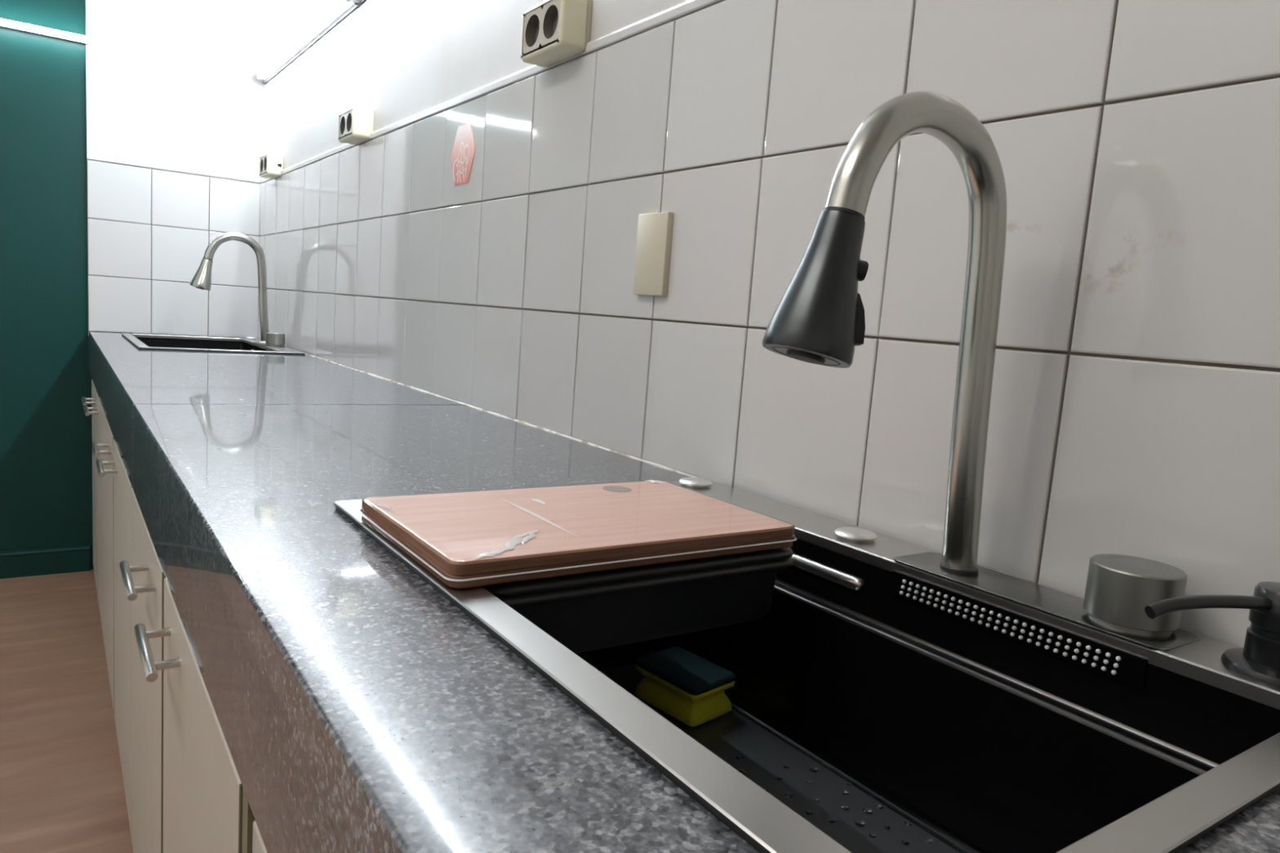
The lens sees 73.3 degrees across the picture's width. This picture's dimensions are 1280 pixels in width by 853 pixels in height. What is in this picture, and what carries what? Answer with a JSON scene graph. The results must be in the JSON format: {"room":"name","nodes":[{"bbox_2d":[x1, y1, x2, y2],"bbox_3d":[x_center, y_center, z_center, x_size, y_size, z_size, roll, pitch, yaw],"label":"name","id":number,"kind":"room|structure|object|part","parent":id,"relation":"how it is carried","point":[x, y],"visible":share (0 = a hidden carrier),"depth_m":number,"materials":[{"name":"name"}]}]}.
{"room":"kitchen","nodes":[
{"label":"kitchen","id":0,"kind":"room"},
{"bbox_2d":[0,568,133,852],"bbox_3d":[-0.937,0.967,0.927,2.120,0.100,5.301,-1,9,-35],"label":"floor","id":1,"kind":"structure","parent":0,"point":[62,790],"depth_m":2.10,"materials":[{"name":"brown wood"}]},
{"bbox_2d":[81,379,102,631],"bbox_3d":[-1.573,0.226,2.986,0.606,0.743,0.785,-1,9,-35],"label":"base cabinet","id":2,"kind":"object","parent":1,"relation":"on","point":[96,406],"visible":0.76,"depth_m":2.78,"materials":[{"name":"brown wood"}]},
{"bbox_3d":[-1.850,-0.085,2.884,0.038,0.012,0.160,-1,9,-35],"label":"handle","id":3,"kind":"part","parent":2,"relation":"part of","materials":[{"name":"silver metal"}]},
{"bbox_3d":[-1.716,-0.050,2.688,0.038,0.012,0.160,-1,9,-35],"label":"handle","id":4,"kind":"part","parent":2,"relation":"part of","materials":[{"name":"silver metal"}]},
{"bbox_3d":[-1.901,0.197,3.001,0.006,0.688,0.376,-1,9,-34],"label":"door","id":5,"kind":"part","parent":2,"relation":"part of","materials":[{"name":"beige laminate"}]},
{"bbox_3d":[-1.676,0.257,2.672,0.006,0.688,0.376,-1,9,-34],"label":"door","id":6,"kind":"part","parent":2,"relation":"part of","materials":[{"name":"beige laminate"}]},
{"bbox_2d":[91,407,132,835],"bbox_3d":[-1.043,0.366,2.212,0.608,0.743,1.111,-1,9,-35],"label":"base cabinet","id":7,"kind":"object","parent":1,"relation":"on","point":[116,484],"visible":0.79,"depth_m":1.92,"materials":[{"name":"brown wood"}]},
{"bbox_3d":[-1.320,0.055,2.108,0.038,0.012,0.160,-1,9,-35],"label":"handle","id":8,"kind":"part","parent":7,"relation":"part of","materials":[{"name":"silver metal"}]},
{"bbox_3d":[-1.186,0.091,1.912,0.038,0.012,0.160,-1,9,-35],"label":"handle","id":9,"kind":"part","parent":7,"relation":"part of","materials":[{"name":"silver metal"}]},
{"bbox_3d":[-1.417,0.325,2.293,0.006,0.688,0.538,-1,9,-34],"label":"door","id":10,"kind":"part","parent":7,"relation":"part of","materials":[{"name":"beige laminate"}]},
{"bbox_3d":[-1.101,0.409,1.831,0.006,0.688,0.540,-1,9,-34],"label":"door","id":11,"kind":"part","parent":7,"relation":"part of","materials":[{"name":"beige laminate"}]},
{"bbox_2d":[119,487,243,852],"bbox_3d":[-0.422,0.531,1.304,0.608,0.743,1.111,-1,9,-35],"label":"base cabinet","id":12,"kind":"object","parent":1,"relation":"on","point":[187,788],"visible":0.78,"depth_m":1.03,"materials":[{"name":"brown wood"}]},
{"bbox_3d":[-0.712,0.216,1.220,0.038,0.012,0.160,-1,9,-35],"label":"handle","id":13,"kind":"part","parent":12,"relation":"part of","materials":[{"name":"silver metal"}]},
{"bbox_3d":[-0.797,0.489,1.385,0.006,0.688,0.538,-1,9,-34],"label":"door","id":14,"kind":"part","parent":12,"relation":"part of","materials":[{"name":"beige laminate"}]},
{"bbox_3d":[-0.557,0.257,0.993,0.038,0.012,0.160,-1,9,-35],"label":"handle","id":15,"kind":"part","parent":12,"relation":"part of","materials":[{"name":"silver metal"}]},
{"bbox_3d":[-0.480,0.573,0.923,0.006,0.688,0.540,-1,9,-34],"label":"door","id":16,"kind":"part","parent":12,"relation":"part of","materials":[{"name":"beige laminate"}]},
{"bbox_2d":[241,788,266,852],"bbox_3d":[0.260,0.707,0.341,0.569,0.743,1.274,-1,9,-35],"label":"base cabinet","id":17,"kind":"object","parent":1,"relation":"on","point":[252,842],"visible":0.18,"depth_m":0.64,"materials":[{"name":"beige"}]},
{"bbox_3d":[-0.148,0.669,0.447,0.006,0.670,0.588,-1,9,-34],"label":"door","id":18,"kind":"part","parent":17,"relation":"part of","materials":[{"name":"beige laminate"}]},
{"bbox_2d":[88,331,1279,852],"bbox_3d":[-0.502,0.057,1.429,0.600,0.144,4.494,-1,9,-35],"label":"countertop","id":19,"kind":"structure","parent":17,"relation":"on","point":[358,708],"depth_m":0.57,"materials":[{"name":"grey stone"}]},
{"bbox_2d":[121,332,305,355],"bbox_3d":[-1.454,-0.201,2.900,0.461,0.254,0.690,-1,9,-35],"label":"sink","id":20,"kind":"object","parent":19,"relation":"in","point":[274,343],"visible":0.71,"depth_m":3.08,"materials":[{"name":"black metal"}]},
{"bbox_2d":[136,337,268,351],"bbox_3d":[-1.474,-0.174,2.890,0.362,0.198,0.643,-1,9,-35],"label":"basin","id":21,"kind":"object","parent":20,"relation":"in","point":[197,343],"depth_m":3.14,"materials":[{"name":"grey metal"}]},
{"bbox_3d":[-1.324,-0.267,2.989,0.003,0.022,0.216,-1,9,-35],"label":"waterfall panel","id":22,"kind":"part","parent":20,"relation":"part of","materials":[{"name":"black"}]},
{"bbox_3d":[-1.296,-0.287,3.004,0.062,0.002,0.230,-1,9,-35],"label":"deck plate","id":23,"kind":"part","parent":20,"relation":"part of","materials":[{"name":"grey metal"}]},
{"bbox_3d":[-1.248,-0.298,2.943,0.062,0.044,0.062,-1,9,-35],"label":"mixer knob","id":24,"kind":"part","parent":20,"relation":"part of","materials":[{"name":"grey metal"}]},
{"bbox_2d":[190,231,269,341],"bbox_3d":[-1.412,-0.481,2.973,0.257,0.376,0.068,-1,9,-35],"label":"tap","id":25,"kind":"object","parent":19,"relation":"on","point":[202,279],"visible":0.94,"depth_m":2.96,"materials":[{"name":"silver metal"}]},
{"bbox_2d":[333,476,1279,852],"bbox_3d":[0.083,0.201,0.687,0.461,0.254,0.690,-1,9,-35],"label":"sink","id":26,"kind":"object","parent":19,"relation":"in","point":[989,710],"visible":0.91,"depth_m":0.67,"materials":[{"name":"black metal"}]},
{"bbox_2d":[358,480,796,589],"bbox_3d":[-0.053,0.085,0.771,0.336,0.023,0.217,-1,9,-35],"label":"chopping board","id":27,"kind":"object","parent":26,"relation":"on","point":[476,539],"visible":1,"depth_m":0.72,"materials":[{"name":"brown wood"}]},
{"bbox_2d":[482,547,794,653],"bbox_3d":[-0.056,0.128,0.806,0.309,0.068,0.263,-1,9,-35],"label":"basket","id":28,"kind":"object","parent":26,"relation":"in","point":[589,611],"visible":0.28,"depth_m":0.70,"materials":[{"name":"black plastic"}]},
{"bbox_2d":[512,569,777,653],"bbox_3d":[-0.056,0.130,0.806,0.295,0.063,0.249,-1,9,-35],"label":"tub","id":29,"kind":"object","parent":28,"relation":"in","point":[589,611],"depth_m":0.70,"materials":[{"name":"black plastic"}]},
{"bbox_2d":[634,646,735,727],"bbox_3d":[0.046,0.273,0.910,0.067,0.042,0.095,-2,10,-42],"label":"sponge","id":30,"kind":"object","parent":26,"relation":"in","point":[689,688],"visible":1,"depth_m":0.89,"materials":[{"name":"yellow"}]},
{"bbox_2d":[735,754,743,759],"bbox_3d":[0.094,0.311,0.809,0.008,0.002,0.007,-1,9,-38],"label":"water droplet","id":31,"kind":"object","parent":26,"relation":"on","point":[738,757],"visible":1,"depth_m":0.81,"materials":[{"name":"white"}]},
{"bbox_2d":[737,768,746,773],"bbox_3d":[0.094,0.314,0.786,0.007,0.002,0.008,8,8,27],"label":"water droplet","id":32,"kind":"object","parent":26,"relation":"on","point":[740,770],"visible":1,"depth_m":0.78,"materials":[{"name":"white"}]},
{"bbox_2d":[784,792,793,798],"bbox_3d":[0.130,0.321,0.750,0.008,0.002,0.008,7,8,17],"label":"water droplet","id":33,"kind":"object","parent":26,"relation":"on","point":[789,795],"visible":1,"depth_m":0.75,"materials":[{"name":"white"}]},
{"bbox_2d":[804,810,813,814],"bbox_3d":[0.142,0.325,0.726,0.006,0.002,0.005,3,7,-9],"label":"water droplet","id":34,"kind":"object","parent":26,"relation":"on","point":[808,812],"visible":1,"depth_m":0.72,"materials":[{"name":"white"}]},
{"bbox_2d":[808,767,818,772],"bbox_3d":[0.161,0.318,0.796,0.008,0.002,0.008,7,8,21],"label":"water droplet","id":35,"kind":"object","parent":26,"relation":"on","point":[813,769],"visible":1,"depth_m":0.80,"materials":[{"name":"white"}]},
{"bbox_2d":[826,816,838,823],"bbox_3d":[0.160,0.328,0.717,0.009,0.002,0.008,-2,10,-41],"label":"water droplet","id":36,"kind":"object","parent":26,"relation":"on","point":[831,820],"visible":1,"depth_m":0.72,"materials":[{"name":"white"}]},
{"bbox_2d":[839,789,848,795],"bbox_3d":[0.180,0.324,0.761,0.007,0.002,0.008,2,8,-16],"label":"water droplet","id":37,"kind":"object","parent":26,"relation":"on","point":[843,792],"visible":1,"depth_m":0.76,"materials":[{"name":"white"}]},
{"bbox_2d":[840,805,848,810],"bbox_3d":[0.175,0.326,0.736,0.006,0.002,0.006,1,8,-24],"label":"water droplet","id":38,"kind":"object","parent":26,"relation":"on","point":[844,807],"visible":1,"depth_m":0.73,"materials":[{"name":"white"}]},
{"bbox_2d":[854,820,865,826],"bbox_3d":[0.183,0.330,0.716,0.009,0.002,0.008,5,7,4],"label":"water droplet","id":39,"kind":"object","parent":26,"relation":"on","point":[860,823],"visible":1,"depth_m":0.71,"materials":[{"name":"white"}]},
{"bbox_2d":[862,808,873,814],"bbox_3d":[0.195,0.328,0.734,0.009,0.002,0.009,2,8,-19],"label":"water droplet","id":40,"kind":"object","parent":26,"relation":"on","point":[867,811],"visible":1,"depth_m":0.73,"materials":[{"name":"white"}]},
{"bbox_2d":[868,833,875,838],"bbox_3d":[0.189,0.332,0.699,0.005,0.002,0.006,0,8,-28],"label":"water droplet","id":41,"kind":"object","parent":26,"relation":"on","point":[873,836],"visible":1,"depth_m":0.70,"materials":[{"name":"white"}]},
{"bbox_2d":[874,804,883,808],"bbox_3d":[0.206,0.328,0.743,0.006,0.002,0.007,1,8,-22],"label":"water droplet","id":42,"kind":"object","parent":26,"relation":"on","point":[877,806],"visible":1,"depth_m":0.74,"materials":[{"name":"white"}]},
{"bbox_2d":[884,824,889,829],"bbox_3d":[0.205,0.332,0.713,0.005,0.002,0.005,7,8,21],"label":"water droplet","id":43,"kind":"object","parent":26,"relation":"on","point":[886,826],"visible":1,"depth_m":0.71,"materials":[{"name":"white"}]},
{"bbox_2d":[901,840,908,844],"bbox_3d":[0.214,0.335,0.693,0.006,0.002,0.005,4,7,-1],"label":"water droplet","id":44,"kind":"object","parent":26,"relation":"on","point":[904,842],"visible":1,"depth_m":0.69,"materials":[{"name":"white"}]},
{"bbox_2d":[903,821,911,826],"bbox_3d":[0.224,0.332,0.720,0.006,0.002,0.005,4,7,-6],"label":"water droplet","id":45,"kind":"object","parent":26,"relation":"on","point":[907,823],"visible":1,"depth_m":0.72,"materials":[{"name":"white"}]},
{"bbox_2d":[575,538,1279,852],"bbox_3d":[0.063,0.228,0.678,0.362,0.198,0.643,-1,9,-35],"label":"basin","id":46,"kind":"object","parent":26,"relation":"in","point":[980,718],"depth_m":0.69,"materials":[{"name":"black metal"}]},
{"bbox_2d":[924,838,934,843],"bbox_3d":[0.235,0.336,0.697,0.008,0.002,0.007,10,9,38],"label":"water droplet","id":47,"kind":"object","parent":26,"relation":"on","point":[927,840],"visible":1,"depth_m":0.70,"materials":[{"name":"white"}]},
{"bbox_3d":[0.284,0.153,0.674,0.003,0.022,0.216,-1,9,-35],"label":"waterfall panel","id":48,"kind":"part","parent":26,"relation":"part of","materials":[{"name":"black metal"}]},
{"bbox_3d":[0.312,0.134,0.689,0.062,0.002,0.230,-1,9,-35],"label":"deck plate","id":49,"kind":"part","parent":26,"relation":"part of","materials":[{"name":"grey metal"}]},
{"bbox_3d":[0.360,0.123,0.628,0.062,0.044,0.062,-1,9,-35],"label":"mixer knob","id":50,"kind":"part","parent":26,"relation":"part of","materials":[{"name":"grey metal"}]},
{"bbox_2d":[1144,582,1279,687],"bbox_3d":[0.383,0.132,0.536,0.136,0.056,0.062,0,8,-28],"label":"soap dispenser","id":51,"kind":"object","parent":26,"relation":"on","point":[1259,660],"visible":1,"depth_m":0.54,"materials":[{"name":"black plastic"}]},
{"bbox_3d":[0.360,0.113,0.538,0.098,0.015,0.009,3,8,-13],"label":"spout","id":52,"kind":"part","parent":51,"relation":"part of","materials":[{"name":"black plastic"}]},
{"bbox_2d":[762,91,1007,574],"bbox_3d":[0.197,-0.060,0.656,0.257,0.376,0.064,-1,9,-35],"label":"tap","id":53,"kind":"object","parent":19,"relation":"on","point":[819,318],"visible":1,"depth_m":0.63,"materials":[{"name":"silver metal"}]},
{"bbox_2d":[0,0,265,569],"bbox_3d":[-2.301,-0.756,2.864,1.920,2.610,0.107,-1,9,-35],"label":"wall","id":54,"kind":"structure","parent":0,"point":[150,230],"depth_m":3.09,"materials":[{"name":"paint"}]},
{"bbox_2d":[0,544,89,578],"bbox_3d":[-2.603,0.498,2.822,1.347,0.095,0.022,-1,9,-35],"label":"baseboard","id":55,"kind":"structure","parent":54,"relation":"attached to","point":[68,559],"depth_m":3.12,"materials":[{"name":"green paint"}]},
{"bbox_2d":[0,17,247,75],"bbox_3d":[-1.944,-1.329,2.928,1.116,0.023,0.037,-1,9,-35],"label":"batten","id":56,"kind":"object","parent":54,"relation":"attached to","point":[3,23],"visible":1,"depth_m":3.00,"materials":[{"name":"white"}]},
{"bbox_2d":[86,154,260,182],"bbox_3d":[-1.708,-0.951,3.179,0.565,0.017,0.007,-1,9,-35],"label":"trim","id":57,"kind":"structure","parent":54,"relation":"attached to","point":[88,156],"depth_m":3.16,"materials":[{"name":"white"}]},
{"bbox_2d":[257,0,1279,647],"bbox_3d":[-0.037,-0.392,1.367,0.108,2.610,5.201,-1,9,-35],"label":"wall","id":58,"kind":"structure","parent":0,"point":[1135,411],"depth_m":0.92,"materials":[{"name":"tile"}]},
{"bbox_2d":[259,152,283,178],"bbox_3d":[-1.324,-0.934,3.087,0.054,0.075,0.137,-1,9,-35],"label":"double socket","id":59,"kind":"object","parent":58,"relation":"attached to","point":[271,165],"visible":1,"depth_m":3.04,"materials":[{"name":"beige plastic"}]},
{"bbox_2d":[256,0,359,84],"bbox_3d":[-1.101,-1.226,2.775,0.037,0.034,1.195,-1,9,-35],"label":"batten","id":60,"kind":"object","parent":58,"relation":"attached to","point":[341,9],"visible":1,"depth_m":2.65,"materials":[{"name":"white"}]},
{"bbox_2d":[337,106,373,144],"bbox_3d":[-0.745,-0.786,2.253,0.054,0.075,0.132,-1,9,-35],"label":"double socket","id":61,"kind":"object","parent":58,"relation":"attached to","point":[355,123],"visible":1,"depth_m":2.21,"materials":[{"name":"beige plastic"}]},
{"bbox_2d":[354,0,365,5],"bbox_3d":[-0.430,-1.051,1.808,0.037,0.034,1.195,-1,9,-35],"label":"batten","id":62,"kind":"object","parent":58,"relation":"attached to","point":[362,1],"visible":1,"depth_m":2.28,"materials":[{"name":"white"}]},
{"bbox_2d":[450,122,475,185],"bbox_3d":[-0.357,-0.547,1.731,0.001,0.116,0.120,-1,9,-35],"label":"sticker","id":63,"kind":"object","parent":58,"relation":"attached to","point":[464,149],"visible":1,"depth_m":1.73,"materials":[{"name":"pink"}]},
{"bbox_2d":[260,0,724,183],"bbox_3d":[-0.091,-0.593,1.355,0.007,0.017,4.901,-1,9,-35],"label":"trim","id":64,"kind":"structure","parent":58,"relation":"attached to","point":[690,6],"depth_m":1.49,"materials":[{"name":"white"}]},
{"bbox_2d":[520,0,592,66],"bbox_3d":[-0.136,-0.632,1.376,0.054,0.081,0.138,-1,9,-35],"label":"double socket","id":65,"kind":"object","parent":58,"relation":"attached to","point":[554,31],"visible":1,"depth_m":1.35,"materials":[{"name":"beige plastic"}]},
{"bbox_2d":[632,211,674,296],"bbox_3d":[0.018,-0.238,1.190,0.011,0.112,0.071,-1,9,-35],"label":"cover plate","id":66,"kind":"object","parent":58,"relation":"attached to","point":[655,230],"visible":1,"depth_m":1.18,"materials":[{"name":"beige plastic"}]},
{"bbox_2d":[257,337,1083,597],"bbox_3d":[-0.253,-0.020,1.590,0.004,0.003,4.497,-1,9,-35],"label":"trim","id":67,"kind":"structure","parent":58,"relation":"attached to","point":[417,388],"depth_m":1.46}
]}

